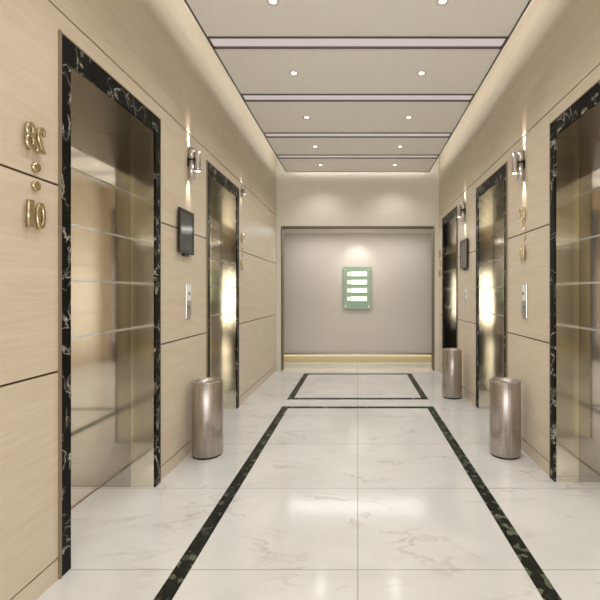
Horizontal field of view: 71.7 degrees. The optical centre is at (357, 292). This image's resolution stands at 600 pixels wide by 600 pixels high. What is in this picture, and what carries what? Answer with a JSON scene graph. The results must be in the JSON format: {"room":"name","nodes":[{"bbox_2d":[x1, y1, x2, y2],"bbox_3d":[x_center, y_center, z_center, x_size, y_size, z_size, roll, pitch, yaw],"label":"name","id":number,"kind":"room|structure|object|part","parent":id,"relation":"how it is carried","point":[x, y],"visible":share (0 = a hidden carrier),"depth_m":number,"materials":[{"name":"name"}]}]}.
{"room":"lobby","nodes":[
{"label":"lobby","id":0,"kind":"room"},
{"bbox_2d":[0,0,275,599],"bbox_3d":[-1.630,-0.560,2.710,0.120,4.120,10.620,0,0,0],"label":"wall","id":1,"kind":"structure","parent":0,"point":[155,49],"depth_m":2.50,"materials":[{"name":"wood"}]},
{"bbox_2d":[24,121,45,228],"bbox_3d":[-1.556,-0.561,1.972,0.028,0.500,0.114,0,0,0],"label":"number sign","id":2,"kind":"object","parent":1,"relation":"attached to","point":[31,131],"visible":1,"depth_m":1.98,"materials":[{"name":"gold metal"}]},
{"bbox_2d":[57,29,160,578],"bbox_3d":[-1.801,0.059,2.697,0.486,2.881,1.099,0,0,0],"label":"door","id":3,"kind":"structure","parent":1,"relation":"in","point":[109,184],"depth_m":3.17,"materials":[{"name":"gold metal"}]},
{"bbox_3d":[-2.013,1.498,2.701,0.062,0.004,0.933,0,0,0],"label":"sill","id":4,"kind":"part","parent":3,"relation":"part of","materials":[{"name":"beige metal"}]},
{"bbox_3d":[-1.901,0.128,3.194,0.285,2.744,0.048,0,0,0],"label":"return panel","id":5,"kind":"part","parent":3,"relation":"part of","materials":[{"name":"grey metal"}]},
{"bbox_3d":[-1.666,0.128,3.193,0.180,2.744,0.050,0,0,0],"label":"jamb panel","id":6,"kind":"part","parent":3,"relation":"part of","materials":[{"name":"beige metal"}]},
{"bbox_2d":[178,207,193,256],"bbox_3d":[-1.553,-0.539,3.700,0.034,0.412,0.308,0,0,0],"label":"wall display","id":7,"kind":"object","parent":1,"relation":"attached to","point":[185,217],"visible":1,"depth_m":3.67,"materials":[{"name":"black plastic"}]},
{"bbox_2d":[185,283,190,318],"bbox_3d":[-1.560,0.071,3.787,0.021,0.330,0.110,0,0,0],"label":"plate","id":8,"kind":"object","parent":1,"relation":"attached to","point":[187,285],"visible":1,"depth_m":3.75,"materials":[{"name":"silver metal"}]},
{"bbox_2d":[187,147,200,178],"bbox_3d":[-1.511,-1.200,3.798,0.118,0.280,0.060,0,0,0],"label":"wall sconce","id":9,"kind":"object","parent":1,"relation":"attached to","point":[194,158],"visible":1,"depth_m":3.77,"materials":[{"name":"silver metal"}]},
{"bbox_2d":[205,160,238,408],"bbox_3d":[-1.801,0.059,4.821,0.486,2.881,1.140,0,0,0],"label":"door","id":10,"kind":"structure","parent":1,"relation":"in","point":[222,195],"depth_m":5.31,"materials":[{"name":"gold metal"}]},
{"bbox_3d":[-1.901,0.128,5.338,0.285,2.744,0.048,0,0,0],"label":"return panel","id":11,"kind":"part","parent":10,"relation":"part of","materials":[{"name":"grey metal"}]},
{"bbox_3d":[-1.666,0.128,5.337,0.180,2.744,0.050,0,0,0],"label":"jamb panel","id":12,"kind":"part","parent":10,"relation":"part of","materials":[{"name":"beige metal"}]},
{"bbox_2d":[241,233,244,269],"bbox_3d":[-1.556,-0.561,5.550,0.028,0.500,0.114,0,0,0],"label":"number sign","id":13,"kind":"object","parent":1,"relation":"attached to","point":[242,234],"visible":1,"depth_m":5.55,"materials":[{"name":"gold metal"}]},
{"bbox_2d":[241,186,245,196],"bbox_3d":[-1.540,-1.370,5.525,0.059,0.140,0.030,0,0,0],"label":"wall sconce","id":14,"kind":"object","parent":1,"relation":"attached to","point":[243,189],"visible":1,"depth_m":5.51,"materials":[{"name":"silver metal"}]},
{"bbox_2d":[37,362,599,599],"bbox_3d":[0.000,1.550,3.160,6.400,0.100,11.720,0,0,0],"label":"floor","id":15,"kind":"structure","parent":0,"point":[337,503],"depth_m":2.80,"materials":[{"name":"white stone"}]},
{"bbox_2d":[192,377,222,459],"bbox_3d":[-1.396,1.155,3.813,0.276,0.690,0.276,0,0,0],"label":"bin","id":16,"kind":"object","parent":15,"relation":"on","point":[207,392],"visible":1,"depth_m":3.70,"materials":[{"name":"silver metal"}]},
{"bbox_2d":[197,380,217,382],"bbox_3d":[-1.396,0.832,3.813,0.216,0.015,0.216,0,0,0],"label":"tray","id":17,"kind":"object","parent":16,"relation":"on","point":[198,381],"depth_m":3.84,"materials":[{"name":"silver metal"}]},
{"bbox_2d":[287,373,427,398],"bbox_3d":[0.000,1.504,6.707,1.996,0.011,1.865,0,0,0],"label":"inlay","id":18,"kind":"object","parent":15,"relation":"on","point":[292,395],"visible":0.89,"depth_m":6.43,"materials":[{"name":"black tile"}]},
{"bbox_2d":[154,406,561,599],"bbox_3d":[0.000,1.504,3.210,1.996,0.011,4.420,0,0,0],"label":"inlay","id":19,"kind":"object","parent":15,"relation":"on","point":[174,581],"visible":1,"depth_m":2.73,"materials":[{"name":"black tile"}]},
{"bbox_2d":[442,348,461,398],"bbox_3d":[1.360,1.155,5.913,0.276,0.690,0.276,0,0,0],"label":"bin","id":20,"kind":"object","parent":15,"relation":"on","point":[451,357],"visible":1,"depth_m":5.80,"materials":[{"name":"silver metal"}]},
{"bbox_2d":[489,377,520,459],"bbox_3d":[1.370,1.155,3.813,0.276,0.690,0.276,0,0,0],"label":"bin","id":21,"kind":"object","parent":15,"relation":"on","point":[504,392],"visible":1,"depth_m":3.70,"materials":[{"name":"silver metal"}]},
{"bbox_2d":[495,380,514,382],"bbox_3d":[1.370,0.832,3.813,0.216,0.015,0.216,0,0,0],"label":"tray","id":22,"kind":"object","parent":21,"relation":"on","point":[496,381],"depth_m":3.84,"materials":[{"name":"silver metal"}]},
{"bbox_2d":[182,0,532,156],"bbox_3d":[0.000,-2.670,2.750,3.540,0.100,10.940,0,0,0],"label":"ceiling","id":23,"kind":"structure","parent":0,"point":[182,0],"depth_m":4.62,"materials":[{"name":"beige paint"}]},
{"bbox_2d":[213,49,501,93],"bbox_3d":[0.000,-2.332,4.290,2.726,0.076,0.890,0,0,0],"label":"ceiling panel","id":24,"kind":"object","parent":23,"relation":"attached to","point":[251,71],"visible":0.79,"depth_m":4.22,"materials":[{"name":"white paint"}]},
{"bbox_2d":[289,71,298,75],"bbox_3d":[-0.668,-2.299,4.290,0.104,0.010,0.104,0,0,0],"label":"recessed light","id":25,"kind":"object","parent":24,"relation":"attached to","point":[292,73],"visible":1,"depth_m":4.29,"materials":[{"name":"beige"}]},
{"bbox_2d":[206,36,508,48],"bbox_3d":[0.000,-2.329,3.760,2.720,0.082,0.170,0,0,0],"label":"linear light","id":26,"kind":"object","parent":24,"relation":"attached to","point":[216,42],"visible":0.73,"depth_m":3.77,"materials":[{"name":"grey metal"}]},
{"bbox_2d":[210,39,504,45],"bbox_3d":[0.000,-2.318,3.760,2.680,0.024,0.144,0,0,0],"label":"diffuser","id":27,"kind":"object","parent":26,"relation":"attached to","point":[213,42],"depth_m":3.77,"materials":[{"name":"grey plastic"}]},
{"bbox_2d":[417,71,426,75],"bbox_3d":[0.668,-2.299,4.290,0.104,0.010,0.104,0,0,0],"label":"recessed light","id":28,"kind":"object","parent":24,"relation":"attached to","point":[419,73],"visible":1,"depth_m":4.29,"materials":[{"name":"beige"}]},
{"bbox_2d":[184,0,530,36],"bbox_3d":[0.000,-2.332,3.230,2.726,0.076,0.890,0,0,0],"label":"ceiling panel","id":29,"kind":"object","parent":23,"relation":"attached to","point":[214,17],"visible":1,"depth_m":3.41,"materials":[{"name":"white paint"}]},
{"bbox_2d":[266,0,279,5],"bbox_3d":[-0.668,-2.299,3.230,0.104,0.010,0.104,0,0,0],"label":"recessed light","id":30,"kind":"object","parent":29,"relation":"attached to","point":[270,2],"visible":1,"depth_m":3.24,"materials":[{"name":"beige"}]},
{"bbox_2d":[436,0,448,5],"bbox_3d":[0.668,-2.299,3.230,0.104,0.010,0.104,0,0,0],"label":"recessed light","id":31,"kind":"object","parent":29,"relation":"attached to","point":[438,2],"visible":1,"depth_m":3.24,"materials":[{"name":"beige"}]},
{"bbox_2d":[266,138,448,154],"bbox_3d":[0.000,-2.332,6.430,2.726,0.076,0.770,0,0,0],"label":"ceiling panel","id":32,"kind":"object","parent":23,"relation":"attached to","point":[280,146],"visible":0.79,"depth_m":6.44,"materials":[{"name":"white paint"}]},
{"bbox_2d":[278,159,436,171],"bbox_3d":[0.000,-2.332,7.385,2.726,0.076,0.800,0,0,0],"label":"ceiling panel","id":33,"kind":"object","parent":23,"relation":"attached to","point":[289,165],"visible":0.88,"depth_m":7.40,"materials":[{"name":"white paint"}]},
{"bbox_2d":[276,155,438,158],"bbox_3d":[0.000,-2.329,6.900,2.720,0.082,0.170,0,0,0],"label":"linear light","id":34,"kind":"object","parent":33,"relation":"attached to","point":[278,156],"visible":0.59,"depth_m":6.93,"materials":[{"name":"grey metal"}]},
{"bbox_2d":[278,156,436,156],"bbox_3d":[0.000,-2.318,6.900,2.680,0.024,0.144,0,0,0],"label":"diffuser","id":35,"kind":"object","parent":34,"relation":"attached to","point":[278,156],"depth_m":6.93,"materials":[{"name":"grey plastic"}]},
{"bbox_2d":[245,102,470,132],"bbox_3d":[0.000,-2.332,5.390,2.726,0.076,0.970,0,0,0],"label":"ceiling panel","id":36,"kind":"object","parent":23,"relation":"attached to","point":[269,116],"visible":0.81,"depth_m":5.34,"materials":[{"name":"white paint"}]},
{"bbox_2d":[240,94,474,101],"bbox_3d":[0.000,-2.329,4.820,2.720,0.082,0.170,0,0,0],"label":"linear light","id":37,"kind":"object","parent":36,"relation":"attached to","point":[246,97],"visible":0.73,"depth_m":4.84,"materials":[{"name":"grey metal"}]},
{"bbox_2d":[243,95,471,99],"bbox_3d":[0.000,-2.318,4.820,2.680,0.024,0.144,0,0,0],"label":"diffuser","id":38,"kind":"object","parent":37,"relation":"attached to","point":[245,97],"depth_m":4.84,"materials":[{"name":"grey plastic"}]},
{"bbox_2d":[263,132,452,137],"bbox_3d":[0.000,-2.329,5.960,2.720,0.082,0.170,0,0,0],"label":"linear light","id":39,"kind":"object","parent":36,"relation":"attached to","point":[266,134],"visible":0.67,"depth_m":5.96,"materials":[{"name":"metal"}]},
{"bbox_2d":[266,134,449,135],"bbox_3d":[0.000,-2.318,5.960,2.680,0.024,0.144,0,0,0],"label":"diffuser","id":40,"kind":"object","parent":39,"relation":"attached to","point":[266,134],"depth_m":5.97,"materials":[{"name":"grey plastic"}]},
{"bbox_2d":[284,234,431,352],"bbox_3d":[0.000,-0.037,8.930,6.400,3.075,0.120,0,0,0],"label":"wall","id":41,"kind":"structure","parent":0,"point":[399,318],"depth_m":8.87,"materials":[{"name":"beige paint"}]},
{"bbox_2d":[343,267,370,308],"bbox_3d":[-0.012,-0.110,8.843,0.600,0.910,0.054,0,0,0],"label":"board","id":42,"kind":"object","parent":41,"relation":"attached to","point":[356,280],"visible":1,"depth_m":8.83,"materials":[{"name":"green glass"}]},
{"bbox_3d":[0.023,0.124,8.824,0.350,0.096,0.012,0,0,0],"label":"name plate","id":43,"kind":"part","parent":42,"relation":"part of","materials":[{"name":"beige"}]},
{"bbox_3d":[0.023,-0.054,8.824,0.350,0.096,0.012,0,0,0],"label":"name plate","id":44,"kind":"part","parent":42,"relation":"part of","materials":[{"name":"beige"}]},
{"bbox_3d":[0.023,-0.232,8.824,0.350,0.096,0.012,0,0,0],"label":"name plate","id":45,"kind":"part","parent":42,"relation":"part of","materials":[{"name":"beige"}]},
{"bbox_3d":[0.023,-0.410,8.824,0.350,0.096,0.012,0,0,0],"label":"name plate","id":46,"kind":"part","parent":42,"relation":"part of","materials":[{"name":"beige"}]},
{"bbox_2d":[284,355,431,361],"bbox_3d":[0.000,1.413,8.864,6.400,0.175,0.012,0,0,0],"label":"baseboard","id":47,"kind":"structure","parent":41,"relation":"attached to","point":[287,358],"depth_m":8.86,"materials":[{"name":"beige"}]},
{"bbox_2d":[284,353,431,354],"bbox_3d":[0.000,1.310,8.845,6.400,0.030,0.050,0,0,0],"label":"trim","id":48,"kind":"structure","parent":41,"relation":"attached to","point":[284,353],"depth_m":8.82,"materials":[{"name":"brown metal"}]},
{"bbox_2d":[276,157,439,370],"bbox_3d":[0.000,-0.560,8.020,6.400,4.120,0.200,0,0,0],"label":"wall","id":49,"kind":"structure","parent":0,"point":[302,198],"depth_m":7.92,"materials":[{"name":"beige paint"}]},
{"bbox_2d":[281,226,433,370],"bbox_3d":[0.000,0.105,8.019,2.960,2.790,0.222,0,0,0],"label":"trim","id":50,"kind":"structure","parent":49,"relation":"attached to","point":[282,227],"depth_m":7.92,"materials":[{"name":"brown"}]},
{"bbox_2d":[284,229,431,233],"bbox_3d":[0.000,-1.328,8.495,6.400,0.094,0.750,0,0,0],"label":"ceiling","id":51,"kind":"structure","parent":0,"point":[286,231],"depth_m":8.54,"materials":[{"name":"beige paint"}]},
{"bbox_2d":[439,0,599,474],"bbox_3d":[1.630,-0.560,2.710,0.120,4.120,10.620,0,0,0],"label":"wall","id":52,"kind":"structure","parent":0,"point":[551,58],"depth_m":3.81,"materials":[{"name":"wood veneer"}]},
{"bbox_2d":[442,206,458,348],"bbox_3d":[1.801,0.059,7.001,0.486,2.881,1.152,0,0,0],"label":"door","id":53,"kind":"structure","parent":52,"relation":"in","point":[450,319],"depth_m":7.50,"materials":[{"name":"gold metal"}]},
{"bbox_3d":[1.666,0.128,7.523,0.180,2.744,0.050,0,0,0],"label":"jamb panel","id":54,"kind":"part","parent":53,"relation":"part of","materials":[{"name":"metal"}]},
{"bbox_3d":[1.901,0.128,7.524,0.285,2.744,0.048,0,0,0],"label":"return panel","id":55,"kind":"part","parent":53,"relation":"part of","materials":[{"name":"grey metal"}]},
{"bbox_2d":[457,202,465,221],"bbox_3d":[1.511,-1.180,5.988,0.118,0.280,0.060,0,0,0],"label":"wall sconce","id":56,"kind":"object","parent":52,"relation":"attached to","point":[461,210],"visible":1,"depth_m":5.96,"materials":[{"name":"silver metal"}]},
{"bbox_2d":[460,238,467,269],"bbox_3d":[1.553,-0.555,5.972,0.034,0.444,0.376,0,0,0],"label":"wall display","id":57,"kind":"object","parent":52,"relation":"attached to","point":[464,243],"visible":1,"depth_m":5.92,"materials":[{"name":"black plastic"}]},
{"bbox_2d":[465,287,466,307],"bbox_3d":[1.560,0.071,5.905,0.021,0.300,0.090,0,0,0],"label":"plate","id":58,"kind":"object","parent":52,"relation":"attached to","point":[466,287],"visible":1,"depth_m":5.88,"materials":[{"name":"silver metal"}]},
{"bbox_2d":[476,161,507,407],"bbox_3d":[1.801,0.059,4.854,0.486,2.881,1.119,0,0,0],"label":"door","id":59,"kind":"structure","parent":52,"relation":"in","point":[492,194],"depth_m":5.33,"materials":[{"name":"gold metal"}]},
{"bbox_3d":[1.666,0.128,5.359,0.180,2.744,0.050,0,0,0],"label":"jamb panel","id":60,"kind":"part","parent":59,"relation":"part of","materials":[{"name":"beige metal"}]},
{"bbox_3d":[1.901,0.128,5.360,0.285,2.744,0.048,0,0,0],"label":"return panel","id":61,"kind":"part","parent":59,"relation":"part of","materials":[{"name":"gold metal"}]},
{"bbox_2d":[512,150,524,180],"bbox_3d":[1.511,-1.200,3.866,0.118,0.280,0.060,0,0,0],"label":"wall sconce","id":62,"kind":"object","parent":52,"relation":"attached to","point":[518,162],"visible":1,"depth_m":3.84,"materials":[{"name":"silver metal"}]},
{"bbox_2d":[519,206,525,259],"bbox_3d":[1.556,-0.561,3.867,0.028,0.500,0.114,0,0,0],"label":"number sign","id":63,"kind":"object","parent":52,"relation":"attached to","point":[521,210],"visible":1,"depth_m":3.84,"materials":[{"name":"gold metal"}]},
{"bbox_2d":[522,283,526,317],"bbox_3d":[1.560,0.071,3.843,0.021,0.330,0.110,0,0,0],"label":"plate","id":64,"kind":"object","parent":52,"relation":"attached to","point":[524,285],"visible":1,"depth_m":3.83,"materials":[{"name":"silver metal"}]},
{"bbox_2d":[549,80,599,481],"bbox_3d":[1.801,0.059,2.755,0.486,2.881,1.153,0,0,0],"label":"door","id":65,"kind":"structure","parent":52,"relation":"in","point":[574,135],"depth_m":3.25,"materials":[{"name":"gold metal"}]},
{"bbox_3d":[1.666,0.128,3.277,0.180,2.744,0.050,0,0,0],"label":"jamb panel","id":66,"kind":"part","parent":65,"relation":"part of","materials":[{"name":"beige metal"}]},
{"bbox_3d":[1.901,0.128,3.278,0.285,2.744,0.048,0,0,0],"label":"return panel","id":67,"kind":"part","parent":65,"relation":"part of","materials":[{"name":"gold metal"}]}
]}

